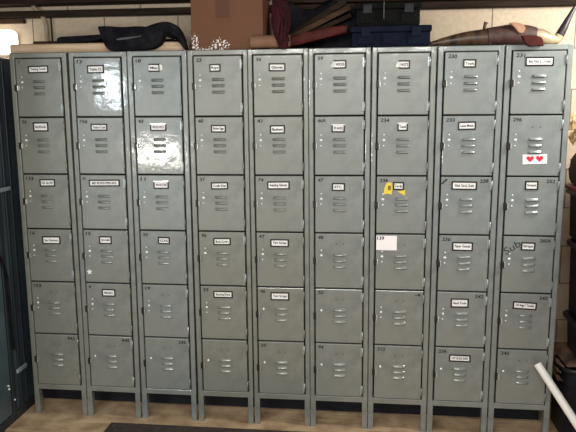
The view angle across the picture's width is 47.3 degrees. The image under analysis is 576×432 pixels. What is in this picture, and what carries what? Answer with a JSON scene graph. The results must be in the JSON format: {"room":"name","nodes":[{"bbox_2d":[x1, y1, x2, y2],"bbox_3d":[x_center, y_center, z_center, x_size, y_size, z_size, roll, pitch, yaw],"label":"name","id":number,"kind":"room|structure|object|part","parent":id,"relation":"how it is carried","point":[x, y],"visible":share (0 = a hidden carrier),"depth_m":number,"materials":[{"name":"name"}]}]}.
{"room":"locker room","nodes":[
{"label":"locker room","id":0,"kind":"room"},
{"bbox_2d":[4,391,557,431],"bbox_3d":[-0.157,1.506,1.313,5.800,0.050,5.550,1,10,6],"label":"floor","id":1,"kind":"structure","parent":0,"point":[58,415],"depth_m":3.56,"materials":[{"name":"brown wood"}]},
{"bbox_2d":[0,58,42,431],"bbox_3d":[-1.799,0.189,3.242,0.608,1.930,1.300,1,10,6],"label":"tall cabinet","id":2,"kind":"object","parent":1,"relation":"on","point":[17,395],"visible":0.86,"depth_m":3.51,"materials":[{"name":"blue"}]},
{"bbox_3d":[-1.500,-0.101,3.197,0.012,0.022,0.575,1,10,6],"label":"rail","id":3,"kind":"part","parent":2,"relation":"part of","materials":[{"name":"silver metal"}]},
{"bbox_3d":[-1.537,0.219,2.990,0.009,1.850,0.815,1,10,6],"label":"panel","id":4,"kind":"part","parent":2,"relation":"part of","materials":[{"name":"blue metal"}]},
{"bbox_2d":[0,256,15,349],"bbox_3d":[-1.474,0.417,3.400,0.014,0.625,0.157,1,10,6],"label":"strap","id":5,"kind":"object","parent":2,"relation":"hanging from","point":[1,260],"visible":1,"depth_m":3.46,"materials":[{"name":"black fabric"}]},
{"bbox_3d":[-1.480,0.142,3.481,0.012,1.900,0.165,1,10,6],"label":"corner post","id":6,"kind":"part","parent":2,"relation":"part of","materials":[{"name":"blue"}]},
{"bbox_3d":[-1.464,0.836,3.619,0.012,0.024,0.100,1,10,6],"label":"rail","id":7,"kind":"part","parent":2,"relation":"part of","materials":[{"name":"silver metal"}]},
{"bbox_2d":[9,52,87,415],"bbox_3d":[-1.242,0.113,3.619,0.302,1.948,0.321,1,10,6],"label":"locker","id":8,"kind":"object","parent":1,"relation":"on","point":[40,82],"visible":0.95,"depth_m":3.46,"materials":[{"name":"grey metal"}]},
{"bbox_3d":[-1.385,1.019,3.659,0.028,0.150,0.036,1,10,6],"label":"leg","id":9,"kind":"part","parent":8,"relation":"part of","materials":[{"name":"green paint"}]},
{"bbox_3d":[-1.263,-0.651,3.345,0.238,0.288,0.024,1,10,7],"label":"door","id":10,"kind":"part","parent":8,"relation":"part of","materials":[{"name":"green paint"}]},
{"bbox_3d":[-1.261,-0.362,3.394,0.238,0.284,0.024,1,10,6],"label":"door","id":11,"kind":"part","parent":8,"relation":"part of","materials":[{"name":"green paint"}]},
{"bbox_3d":[-1.259,-0.075,3.442,0.238,0.282,0.024,1,9,6],"label":"door","id":12,"kind":"part","parent":8,"relation":"part of","materials":[{"name":"green paint"}]},
{"bbox_3d":[-1.257,0.208,3.490,0.238,0.280,0.024,1,10,6],"label":"door","id":13,"kind":"part","parent":8,"relation":"part of","materials":[{"name":"green paint"}]},
{"bbox_3d":[-1.255,0.493,3.537,0.238,0.284,0.024,1,10,6],"label":"door","id":14,"kind":"part","parent":8,"relation":"part of","materials":[{"name":"green paint"}]},
{"bbox_3d":[-1.253,0.781,3.586,0.238,0.285,0.024,1,10,6],"label":"door","id":15,"kind":"part","parent":8,"relation":"part of","materials":[{"name":"green paint"}]},
{"bbox_3d":[-1.114,1.022,3.629,0.028,0.150,0.036,1,10,6],"label":"leg","id":16,"kind":"part","parent":8,"relation":"part of","materials":[{"name":"green paint"}]},
{"bbox_2d":[10,41,191,52],"bbox_3d":[-0.966,-0.867,3.408,0.948,0.049,0.109,1,10,6],"label":"plank","id":17,"kind":"object","parent":8,"relation":"on","point":[174,45],"visible":0.52,"depth_m":3.37,"materials":[{"name":"brown wood"}]},
{"bbox_2d":[56,34,101,43],"bbox_3d":[-1.047,-0.913,3.399,0.288,0.045,0.060,1,10,6],"label":"pouch","id":18,"kind":"object","parent":17,"relation":"on","point":[84,38],"visible":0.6,"depth_m":3.38,"materials":[{"name":"black fabric"}]},
{"bbox_2d":[33,39,175,43],"bbox_3d":[-0.973,-0.897,3.513,0.770,0.073,0.085,1,10,6],"label":"plank","id":19,"kind":"object","parent":8,"relation":"on","point":[166,40],"visible":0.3,"depth_m":3.50,"materials":[{"name":"beige wood"}]},
{"bbox_2d":[68,51,142,417],"bbox_3d":[-0.935,0.117,3.585,0.302,1.948,0.321,1,10,6],"label":"locker","id":20,"kind":"object","parent":1,"relation":"on","point":[99,93],"visible":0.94,"depth_m":3.42,"materials":[{"name":"grey metal"}]},
{"bbox_3d":[-1.083,1.022,3.626,0.028,0.150,0.036,1,10,6],"label":"leg","id":21,"kind":"part","parent":20,"relation":"part of","materials":[{"name":"grey paint"}]},
{"bbox_3d":[-0.954,-0.648,3.310,0.238,0.288,0.024,1,10,6],"label":"door","id":22,"kind":"part","parent":20,"relation":"part of","materials":[{"name":"grey paint"}]},
{"bbox_3d":[-0.953,-0.358,3.359,0.238,0.284,0.024,1,10,6],"label":"door","id":23,"kind":"part","parent":20,"relation":"part of","materials":[{"name":"grey paint"}]},
{"bbox_3d":[-0.953,-0.072,3.408,0.238,0.282,0.024,1,10,6],"label":"door","id":24,"kind":"part","parent":20,"relation":"part of","materials":[{"name":"grey paint"}]},
{"bbox_3d":[-0.952,0.212,3.455,0.238,0.280,0.024,1,9,6],"label":"door","id":25,"kind":"part","parent":20,"relation":"part of","materials":[{"name":"grey paint"}]},
{"bbox_3d":[-0.952,0.497,3.503,0.238,0.284,0.024,1,10,6],"label":"door","id":26,"kind":"part","parent":20,"relation":"part of","materials":[{"name":"grey paint"}]},
{"bbox_3d":[-0.951,0.784,3.552,0.238,0.285,0.024,1,10,6],"label":"door","id":27,"kind":"part","parent":20,"relation":"part of","materials":[{"name":"grey paint"}]},
{"bbox_3d":[-0.813,1.026,3.595,0.028,0.150,0.036,1,10,6],"label":"leg","id":28,"kind":"part","parent":20,"relation":"part of","materials":[{"name":"grey paint"}]},
{"bbox_2d":[127,50,198,420],"bbox_3d":[-0.630,0.120,3.551,0.303,1.948,0.321,1,10,6],"label":"locker","id":29,"kind":"object","parent":1,"relation":"on","point":[157,80],"visible":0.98,"depth_m":3.39,"materials":[{"name":"grey metal"}]},
{"bbox_2d":[98,22,188,51],"bbox_3d":[-0.721,-0.892,3.280,0.444,0.137,0.072,1,10,6],"label":"shoulder bag","id":30,"kind":"object","parent":29,"relation":"on","point":[151,37],"visible":0.97,"depth_m":3.25,"materials":[{"name":"black fabric"}]},
{"bbox_3d":[-0.776,1.026,3.591,0.028,0.150,0.036,1,10,6],"label":"leg","id":31,"kind":"part","parent":29,"relation":"part of","materials":[{"name":"grey paint"}]},
{"bbox_3d":[-0.650,-0.644,3.276,0.238,0.288,0.024,1,10,6],"label":"door","id":32,"kind":"part","parent":29,"relation":"part of","materials":[{"name":"grey paint"}]},
{"bbox_3d":[-0.649,-0.354,3.325,0.238,0.284,0.024,1,10,6],"label":"door","id":33,"kind":"part","parent":29,"relation":"part of","materials":[{"name":"grey paint"}]},
{"bbox_3d":[-0.647,-0.068,3.373,0.238,0.282,0.024,1,10,7],"label":"door","id":34,"kind":"part","parent":29,"relation":"part of","materials":[{"name":"grey paint"}]},
{"bbox_3d":[-0.646,0.216,3.421,0.238,0.280,0.024,1,10,6],"label":"door","id":35,"kind":"part","parent":29,"relation":"part of","materials":[{"name":"grey paint"}]},
{"bbox_3d":[-0.645,0.501,3.469,0.238,0.284,0.024,1,10,6],"label":"door","id":36,"kind":"part","parent":29,"relation":"part of","materials":[{"name":"grey paint"}]},
{"bbox_3d":[-0.643,0.788,3.517,0.238,0.285,0.024,1,10,6],"label":"door","id":37,"kind":"part","parent":29,"relation":"part of","materials":[{"name":"grey paint"}]},
{"bbox_3d":[-0.504,1.030,3.561,0.028,0.150,0.036,1,10,6],"label":"leg","id":38,"kind":"part","parent":29,"relation":"part of","materials":[{"name":"grey paint"}]},
{"bbox_2d":[104,422,299,431],"bbox_3d":[-0.403,1.161,3.199,1.158,0.008,0.546,1,10,6],"label":"floor mat","id":39,"kind":"object","parent":1,"relation":"on","point":[113,427],"visible":1,"depth_m":3.45,"materials":[{"name":"grey rubber"}]},
{"bbox_2d":[187,49,254,423],"bbox_3d":[-0.324,0.124,3.517,0.299,1.948,0.321,1,10,6],"label":"locker","id":40,"kind":"object","parent":1,"relation":"on","point":[217,79],"visible":0.95,"depth_m":3.35,"materials":[{"name":"grey metal"}]},
{"bbox_3d":[-0.465,1.030,3.556,0.028,0.150,0.036,1,10,6],"label":"leg","id":41,"kind":"part","parent":40,"relation":"part of","materials":[{"name":"green paint"}]},
{"bbox_3d":[-0.345,-0.640,3.242,0.238,0.288,0.024,1,10,6],"label":"door","id":42,"kind":"part","parent":40,"relation":"part of","materials":[{"name":"green paint"}]},
{"bbox_3d":[-0.342,-0.351,3.291,0.238,0.284,0.024,1,10,6],"label":"door","id":43,"kind":"part","parent":40,"relation":"part of","materials":[{"name":"green paint"}]},
{"bbox_3d":[-0.340,-0.064,3.339,0.238,0.282,0.024,1,10,6],"label":"door","id":44,"kind":"part","parent":40,"relation":"part of","materials":[{"name":"green paint"}]},
{"bbox_3d":[-0.338,0.220,3.386,0.238,0.280,0.024,1,10,7],"label":"door","id":45,"kind":"part","parent":40,"relation":"part of","materials":[{"name":"green paint"}]},
{"bbox_3d":[-0.335,0.504,3.434,0.238,0.284,0.024,1,10,7],"label":"door","id":46,"kind":"part","parent":40,"relation":"part of","materials":[{"name":"green paint"}]},
{"bbox_3d":[-0.333,0.792,3.482,0.238,0.285,0.024,1,10,7],"label":"door","id":47,"kind":"part","parent":40,"relation":"part of","materials":[{"name":"green paint"}]},
{"bbox_2d":[191,0,269,49],"bbox_3d":[-0.288,-0.976,3.368,0.360,0.269,0.250,1,10,6],"label":"cardboard box","id":48,"kind":"object","parent":40,"relation":"on","point":[215,24],"visible":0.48,"depth_m":3.25,"materials":[{"name":"brown cardboard"}]},
{"bbox_3d":[-0.197,1.033,3.526,0.028,0.150,0.036,1,10,6],"label":"leg","id":49,"kind":"part","parent":40,"relation":"part of","materials":[{"name":"green paint"}]},
{"bbox_2d":[247,48,310,425],"bbox_3d":[-0.024,0.128,3.483,0.296,1.948,0.321,0,10,6],"label":"locker","id":50,"kind":"object","parent":1,"relation":"on","point":[278,79],"visible":1,"depth_m":3.32,"materials":[{"name":"grey metal"}]},
{"bbox_3d":[-0.161,1.034,3.522,0.028,0.150,0.036,0,10,6],"label":"leg","id":51,"kind":"part","parent":50,"relation":"part of","materials":[{"name":"green paint"}]},
{"bbox_2d":[250,35,290,47],"bbox_3d":[-0.084,-0.850,3.204,0.194,0.062,0.060,0,10,4],"label":"cardboard tube","id":52,"kind":"object","parent":50,"relation":"on","point":[256,41],"visible":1,"depth_m":3.18,"materials":[{"name":"brown cardboard"}]},
{"bbox_3d":[-0.050,-0.637,3.209,0.238,0.288,0.024,0,10,6],"label":"door","id":53,"kind":"part","parent":50,"relation":"part of","materials":[{"name":"green paint"}]},
{"bbox_3d":[-0.046,-0.347,3.258,0.238,0.284,0.024,0,10,7],"label":"door","id":54,"kind":"part","parent":50,"relation":"part of","materials":[{"name":"green paint"}]},
{"bbox_3d":[-0.043,-0.061,3.306,0.238,0.282,0.024,0,10,6],"label":"door","id":55,"kind":"part","parent":50,"relation":"part of","materials":[{"name":"green paint"}]},
{"bbox_3d":[-0.040,0.223,3.353,0.238,0.280,0.024,0,9,7],"label":"door","id":56,"kind":"part","parent":50,"relation":"part of","materials":[{"name":"green paint"}]},
{"bbox_2d":[271,0,290,48],"bbox_3d":[-0.033,-0.911,3.128,0.094,0.228,0.045,1,10,6],"label":"cloth bundle","id":57,"kind":"object","parent":50,"relation":"on","point":[280,11],"visible":1,"depth_m":3.11,"materials":[{"name":"red fabric"}]},
{"bbox_3d":[-0.037,0.508,3.401,0.238,0.284,0.024,0,9,7],"label":"door","id":58,"kind":"part","parent":50,"relation":"part of","materials":[{"name":"green paint"}]},
{"bbox_3d":[-0.034,0.795,3.449,0.238,0.285,0.024,0,10,6],"label":"door","id":59,"kind":"part","parent":50,"relation":"part of","materials":[{"name":"green paint"}]},
{"bbox_3d":[0.104,1.036,3.493,0.028,0.150,0.036,0,10,6],"label":"leg","id":60,"kind":"part","parent":50,"relation":"part of","materials":[{"name":"green paint"}]},
{"bbox_2d":[279,13,351,48],"bbox_3d":[0.134,-0.920,3.288,0.369,0.173,0.020,1,10,6],"label":"wooden slat","id":61,"kind":"object","parent":50,"relation":"on","point":[345,17],"visible":0.5,"depth_m":3.26,"materials":[{"name":"brown wood"}]},
{"bbox_2d":[288,0,346,34],"bbox_3d":[0.114,-0.966,3.304,0.360,0.233,0.020,1,10,6],"label":"wooden slat","id":62,"kind":"object","parent":50,"relation":"on","point":[341,3],"visible":0.44,"depth_m":3.28,"materials":[{"name":"brown wood"}]},
{"bbox_2d":[287,25,347,47],"bbox_3d":[0.140,-0.875,3.214,0.300,0.098,0.070,1,10,6],"label":"wooden slat","id":63,"kind":"object","parent":50,"relation":"on","point":[326,32],"visible":0.82,"depth_m":3.18,"materials":[{"name":"red wood"}]},
{"bbox_2d":[291,5,350,35],"bbox_3d":[0.121,-0.939,3.261,0.381,0.201,0.020,1,10,6],"label":"wooden slat","id":64,"kind":"object","parent":50,"relation":"on","point":[347,8],"visible":0.66,"depth_m":3.24,"materials":[{"name":"brown wood"}]},
{"bbox_2d":[43,389,538,419],"bbox_3d":[-0.040,1.007,3.692,2.790,0.144,0.019,1,10,6],"label":"trim","id":65,"kind":"structure","parent":1,"relation":"on","point":[48,393],"depth_m":3.68,"materials":[{"name":"black"}]},
{"bbox_2d":[308,47,370,428],"bbox_3d":[0.273,0.131,3.450,0.298,1.948,0.321,0,10,6],"label":"locker","id":66,"kind":"object","parent":1,"relation":"on","point":[339,78],"visible":0.96,"depth_m":3.29,"materials":[{"name":"grey metal"}]},
{"bbox_3d":[0.135,1.037,3.489,0.028,0.150,0.036,0,10,6],"label":"leg","id":67,"kind":"part","parent":66,"relation":"part of","materials":[{"name":"grey paint"}]},
{"bbox_2d":[275,0,371,50],"bbox_3d":[0.288,-0.972,3.354,0.700,0.254,0.115,1,10,6],"label":"tarpaulin","id":68,"kind":"object","parent":66,"relation":"on","point":[299,16],"visible":0.26,"depth_m":3.33,"materials":[{"name":"black fabric"}]},
{"bbox_3d":[0.263,0.799,3.416,0.238,0.285,0.024,0,9,7],"label":"door","id":69,"kind":"part","parent":66,"relation":"part of","materials":[{"name":"grey paint"}]},
{"bbox_3d":[0.260,0.512,3.368,0.238,0.284,0.024,0,9,7],"label":"door","id":70,"kind":"part","parent":66,"relation":"part of","materials":[{"name":"grey paint"}]},
{"bbox_3d":[0.257,0.227,3.320,0.238,0.280,0.024,1,9,7],"label":"door","id":71,"kind":"part","parent":66,"relation":"part of","materials":[{"name":"grey paint"}]},
{"bbox_3d":[0.254,-0.057,3.272,0.238,0.282,0.024,0,10,6],"label":"door","id":72,"kind":"part","parent":66,"relation":"part of","materials":[{"name":"grey paint"}]},
{"bbox_3d":[0.251,-0.344,3.224,0.238,0.284,0.024,0,10,6],"label":"door","id":73,"kind":"part","parent":66,"relation":"part of","materials":[{"name":"grey paint"}]},
{"bbox_3d":[0.248,-0.633,3.176,0.238,0.288,0.024,0,10,6],"label":"door","id":74,"kind":"part","parent":66,"relation":"part of","materials":[{"name":"grey paint"}]},
{"bbox_3d":[0.402,1.040,3.459,0.028,0.150,0.036,0,10,6],"label":"leg","id":75,"kind":"part","parent":66,"relation":"part of","materials":[{"name":"grey paint"}]},
{"bbox_2d":[367,46,436,431],"bbox_3d":[0.574,0.135,3.414,0.301,1.948,0.325,1,10,6],"label":"locker","id":76,"kind":"object","parent":1,"relation":"on","point":[403,79],"visible":0.98,"depth_m":3.25,"materials":[{"name":"grey metal"}]},
{"bbox_3d":[0.432,1.041,3.456,0.028,0.150,0.036,1,10,6],"label":"leg","id":77,"kind":"part","parent":76,"relation":"part of","materials":[{"name":"grey paint"}]},
{"bbox_2d":[376,236,396,249],"bbox_3d":[0.490,0.134,3.272,0.101,0.073,0.001,1,10,6],"label":"paper note","id":78,"kind":"object","parent":76,"relation":"attached to","point":[382,242],"visible":1,"depth_m":3.27,"materials":[{"name":"white paper"}]},
{"bbox_2d":[351,25,431,48],"bbox_3d":[0.499,-0.871,3.213,0.385,0.100,0.153,1,10,6],"label":"storage bin","id":79,"kind":"object","parent":76,"relation":"on","point":[389,35],"visible":0.96,"depth_m":3.15,"materials":[{"name":"blue plastic"}]},
{"bbox_2d":[355,1,421,25],"bbox_3d":[0.484,-0.976,3.197,0.315,0.110,0.142,1,10,6],"label":"tool case","id":80,"kind":"object","parent":79,"relation":"on","point":[384,13],"visible":0.98,"depth_m":3.14,"materials":[{"name":"grey plastic"}]},
{"bbox_2d":[356,8,419,25],"bbox_3d":[0.484,-0.960,3.203,0.303,0.078,0.124,1,10,6],"label":"tub","id":81,"kind":"object","parent":80,"relation":"in","point":[364,16],"depth_m":3.14,"materials":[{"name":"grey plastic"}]},
{"bbox_3d":[0.484,-1.014,3.197,0.315,0.030,0.130,1,10,6],"label":"lid","id":82,"kind":"part","parent":80,"relation":"part of","materials":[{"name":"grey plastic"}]},
{"bbox_3d":[0.499,-0.906,3.211,0.385,0.030,0.145,1,10,6],"label":"lid","id":83,"kind":"part","parent":79,"relation":"part of","materials":[{"name":"blue plastic"}]},
{"bbox_3d":[0.562,0.803,3.382,0.238,0.285,0.024,1,9,6],"label":"door","id":84,"kind":"part","parent":76,"relation":"part of","materials":[{"name":"grey paint"}]},
{"bbox_3d":[0.560,0.515,3.334,0.238,0.284,0.024,1,10,6],"label":"door","id":85,"kind":"part","parent":76,"relation":"part of","materials":[{"name":"grey paint"}]},
{"bbox_3d":[0.558,0.230,3.286,0.238,0.280,0.024,1,10,6],"label":"door","id":86,"kind":"part","parent":76,"relation":"part of","materials":[{"name":"grey paint"}]},
{"bbox_3d":[0.556,-0.054,3.238,0.238,0.282,0.024,1,10,7],"label":"door","id":87,"kind":"part","parent":76,"relation":"part of","materials":[{"name":"grey paint"}]},
{"bbox_3d":[0.553,-0.340,3.190,0.238,0.284,0.024,1,10,7],"label":"door","id":88,"kind":"part","parent":76,"relation":"part of","materials":[{"name":"grey paint"}]},
{"bbox_3d":[0.551,-0.629,3.142,0.238,0.288,0.024,1,10,7],"label":"door","id":89,"kind":"part","parent":76,"relation":"part of","materials":[{"name":"grey paint"}]},
{"bbox_3d":[0.702,1.044,3.425,0.028,0.150,0.036,1,10,6],"label":"leg","id":90,"kind":"part","parent":76,"relation":"part of","materials":[{"name":"grey paint"}]},
{"bbox_2d":[426,45,504,431],"bbox_3d":[0.879,0.139,3.379,0.303,1.948,0.326,1,10,6],"label":"locker","id":91,"kind":"object","parent":1,"relation":"on","point":[469,79],"visible":0.98,"depth_m":3.22,"materials":[{"name":"grey metal"}]},
{"bbox_3d":[0.735,1.044,3.422,0.028,0.150,0.036,1,10,6],"label":"leg","id":92,"kind":"part","parent":91,"relation":"part of","materials":[{"name":"grey paint"}]},
{"bbox_3d":[0.867,0.806,3.348,0.238,0.285,0.024,1,10,6],"label":"door","id":93,"kind":"part","parent":91,"relation":"part of","materials":[{"name":"grey paint"}]},
{"bbox_3d":[0.866,0.519,3.300,0.238,0.284,0.024,1,10,6],"label":"door","id":94,"kind":"part","parent":91,"relation":"part of","materials":[{"name":"grey paint"}]},
{"bbox_3d":[0.864,0.234,3.252,0.238,0.280,0.024,1,10,6],"label":"door","id":95,"kind":"part","parent":91,"relation":"part of","materials":[{"name":"grey paint"}]},
{"bbox_3d":[0.862,-0.050,3.204,0.239,0.282,0.024,1,10,6],"label":"door","id":96,"kind":"part","parent":91,"relation":"part of","materials":[{"name":"grey paint"}]},
{"bbox_3d":[0.861,-0.336,3.156,0.238,0.284,0.024,1,10,7],"label":"door","id":97,"kind":"part","parent":91,"relation":"part of","materials":[{"name":"grey paint"}]},
{"bbox_3d":[0.859,-0.626,3.107,0.238,0.288,0.024,1,10,7],"label":"door","id":98,"kind":"part","parent":91,"relation":"part of","materials":[{"name":"grey paint"}]},
{"bbox_3d":[1.007,1.048,3.392,0.028,0.150,0.036,1,10,6],"label":"leg","id":99,"kind":"part","parent":91,"relation":"part of","materials":[{"name":"grey paint"}]},
{"bbox_2d":[486,44,573,431],"bbox_3d":[1.186,0.143,3.345,0.303,1.948,0.326,1,10,6],"label":"locker","id":100,"kind":"object","parent":1,"relation":"on","point":[536,93],"visible":0.94,"depth_m":3.18,"materials":[{"name":"grey metal"}]},
{"bbox_3d":[1.040,1.048,3.388,0.028,0.150,0.036,1,10,6],"label":"leg","id":101,"kind":"part","parent":100,"relation":"part of","materials":[{"name":"grey paint"}]},
{"bbox_2d":[430,5,575,46],"bbox_3d":[1.014,-0.894,3.090,0.678,0.204,0.148,1,10,6],"label":"steer horns","id":102,"kind":"object","parent":100,"relation":"on","point":[515,33],"visible":0.94,"depth_m":3.08},
{"bbox_3d":[1.172,0.810,3.314,0.238,0.285,0.024,1,10,6],"label":"door","id":103,"kind":"part","parent":100,"relation":"part of","materials":[{"name":"grey paint"}]},
{"bbox_3d":[1.171,0.522,3.265,0.238,0.284,0.024,1,10,6],"label":"door","id":104,"kind":"part","parent":100,"relation":"part of","materials":[{"name":"grey paint"}]},
{"bbox_3d":[1.170,0.238,3.217,0.238,0.280,0.024,1,10,6],"label":"door","id":105,"kind":"part","parent":100,"relation":"part of","materials":[{"name":"grey paint"}]},
{"bbox_3d":[1.169,-0.046,3.170,0.238,0.282,0.024,1,9,7],"label":"door","id":106,"kind":"part","parent":100,"relation":"part of","materials":[{"name":"grey paint"}]},
{"bbox_2d":[522,154,546,163],"bbox_3d":[1.172,-0.270,3.126,0.112,0.046,0.001,-1,9,7],"label":"card","id":107,"kind":"object","parent":100,"relation":"attached to","point":[529,158],"visible":1,"depth_m":3.13,"materials":[{"name":"white paper"}]},
{"bbox_3d":[1.168,-0.332,3.122,0.238,0.284,0.024,1,10,6],"label":"door","id":108,"kind":"part","parent":100,"relation":"part of","materials":[{"name":"grey paint"}]},
{"bbox_3d":[1.167,-0.622,3.073,0.238,0.288,0.024,1,10,6],"label":"door","id":109,"kind":"part","parent":100,"relation":"part of","materials":[{"name":"grey paint"}]},
{"bbox_3d":[1.311,1.052,3.357,0.028,0.150,0.036,1,10,6],"label":"leg","id":110,"kind":"part","parent":100,"relation":"part of","materials":[{"name":"grey paint"}]},
{"bbox_2d":[534,362,575,429],"bbox_3d":[1.349,0.941,3.162,0.039,0.415,0.369,-9,13,-42],"label":"pipe","id":111,"kind":"object","parent":1,"relation":"on","point":[540,368],"visible":1,"depth_m":3.18,"materials":[{"name":"white plastic"}]},
{"bbox_2d":[551,355,575,431],"bbox_3d":[1.602,0.921,3.365,0.475,0.400,0.340,1,10,6],"label":"storage tote","id":112,"kind":"object","parent":1,"relation":"on","point":[567,387],"visible":0.48,"depth_m":3.28,"materials":[{"name":"black plastic"}]},
{"bbox_2d":[552,342,575,380],"bbox_3d":[1.571,0.743,3.336,0.464,0.137,0.316,1,10,6],"label":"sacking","id":113,"kind":"object","parent":112,"relation":"in","point":[561,349],"visible":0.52,"depth_m":3.31,"materials":[{"name":"brown fabric"}]},
{"bbox_2d":[563,309,575,355],"bbox_3d":[1.579,0.605,3.151,0.420,0.190,0.440,1,10,6],"label":"storage tote","id":114,"kind":"object","parent":113,"relation":"on","point":[571,318],"visible":0.84,"depth_m":3.26,"materials":[{"name":"black plastic"}]},
{"bbox_2d":[566,238,575,315],"bbox_3d":[1.579,0.330,3.115,0.420,0.364,0.460,1,10,6],"label":"storage tote","id":115,"kind":"object","parent":114,"relation":"on","point":[571,242],"visible":0.93,"depth_m":3.25,"materials":[{"name":"black plastic"}]},
{"bbox_2d":[565,183,575,239],"bbox_3d":[1.582,0.007,3.111,0.432,0.272,0.492,1,10,6],"label":"storage tote","id":116,"kind":"object","parent":115,"relation":"on","point":[571,188],"visible":0.79,"depth_m":3.25,"materials":[{"name":"black plastic"}]},
{"bbox_3d":[1.581,-0.116,3.091,0.432,0.022,0.492,1,10,6],"label":"lid","id":117,"kind":"part","parent":116,"relation":"part of","materials":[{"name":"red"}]},
{"bbox_2d":[568,153,575,184],"bbox_3d":[1.590,-0.225,3.112,0.401,0.187,0.360,1,10,6],"label":"cloth sack","id":118,"kind":"object","parent":116,"relation":"on","point":[572,169],"visible":1,"depth_m":3.26,"materials":[{"name":"brown fabric"}]},
{"bbox_2d":[568,113,575,144],"bbox_3d":[1.552,-0.419,3.124,0.373,0.224,0.296,1,10,6],"label":"bouquet","id":119,"kind":"object","parent":118,"relation":"on","point":[571,137],"visible":1,"depth_m":3.25,"materials":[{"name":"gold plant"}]},
{"bbox_2d":[569,195,575,239],"bbox_3d":[1.582,0.019,3.113,0.384,0.247,0.444,1,10,6],"label":"tub","id":120,"kind":"object","parent":116,"relation":"in","point":[572,228],"depth_m":3.26,"materials":[{"name":"black plastic"}]},
{"bbox_2d":[567,311,575,355],"bbox_3d":[1.579,0.606,3.152,0.384,0.188,0.404,1,10,6],"label":"tub","id":121,"kind":"object","parent":114,"relation":"in","point":[571,318],"depth_m":3.25,"materials":[{"name":"black plastic"}]},
{"bbox_2d":[0,0,575,401],"bbox_3d":[0.138,-0.200,3.757,5.800,2.500,0.130,1,10,6],"label":"wall","id":122,"kind":"structure","parent":0,"point":[444,22],"depth_m":3.60,"materials":[{"name":"beige paint"}]},
{"bbox_2d":[0,30,19,54],"bbox_3d":[-1.666,-0.975,3.709,0.308,0.132,0.110,1,10,6],"label":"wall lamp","id":123,"kind":"object","parent":122,"relation":"attached to","point":[7,37],"visible":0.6,"depth_m":3.65,"materials":[{"name":"white"}]},
{"bbox_2d":[0,19,25,23],"bbox_3d":[-2.121,-1.104,3.778,1.285,0.023,0.035,1,10,6],"label":"trim","id":124,"kind":"structure","parent":122,"relation":"attached to","point":[2,21],"depth_m":3.70,"materials":[{"name":"brown wood"}]},
{"bbox_2d":[31,6,49,40],"bbox_3d":[-1.395,-0.125,3.842,0.129,2.342,0.024,1,10,6],"label":"conduit pipe","id":125,"kind":"object","parent":122,"relation":"attached to","point":[46,28],"visible":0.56,"depth_m":3.67,"materials":[{"name":"beige metal"}]},
{"bbox_2d":[50,17,52,40],"bbox_3d":[-1.317,-0.040,3.856,0.010,2.168,0.013,1,10,6],"label":"cable","id":126,"kind":"object","parent":122,"relation":"attached to","point":[50,17],"visible":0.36,"depth_m":3.69,"materials":[{"name":"plastic"}]},
{"bbox_2d":[0,0,269,7],"bbox_3d":[-1.434,-1.278,3.626,2.680,0.228,0.120,1,10,6],"label":"trim","id":127,"kind":"structure","parent":122,"relation":"attached to","point":[3,3],"depth_m":3.58,"materials":[{"name":"brown wood"}]},
{"bbox_2d":[0,0,575,18],"bbox_3d":[0.121,-1.110,3.513,5.800,0.033,0.050,1,10,6],"label":"trim","id":128,"kind":"structure","parent":122,"relation":"attached to","point":[463,3],"depth_m":3.57,"materials":[{"name":"brown wood"}]},
{"bbox_2d":[272,0,460,3],"bbox_3d":[1.460,-1.233,3.319,3.100,0.254,0.090,1,10,6],"label":"trim","id":129,"kind":"structure","parent":122,"relation":"attached to","point":[291,1],"depth_m":3.43,"materials":[{"name":"brown wood"}]}
]}

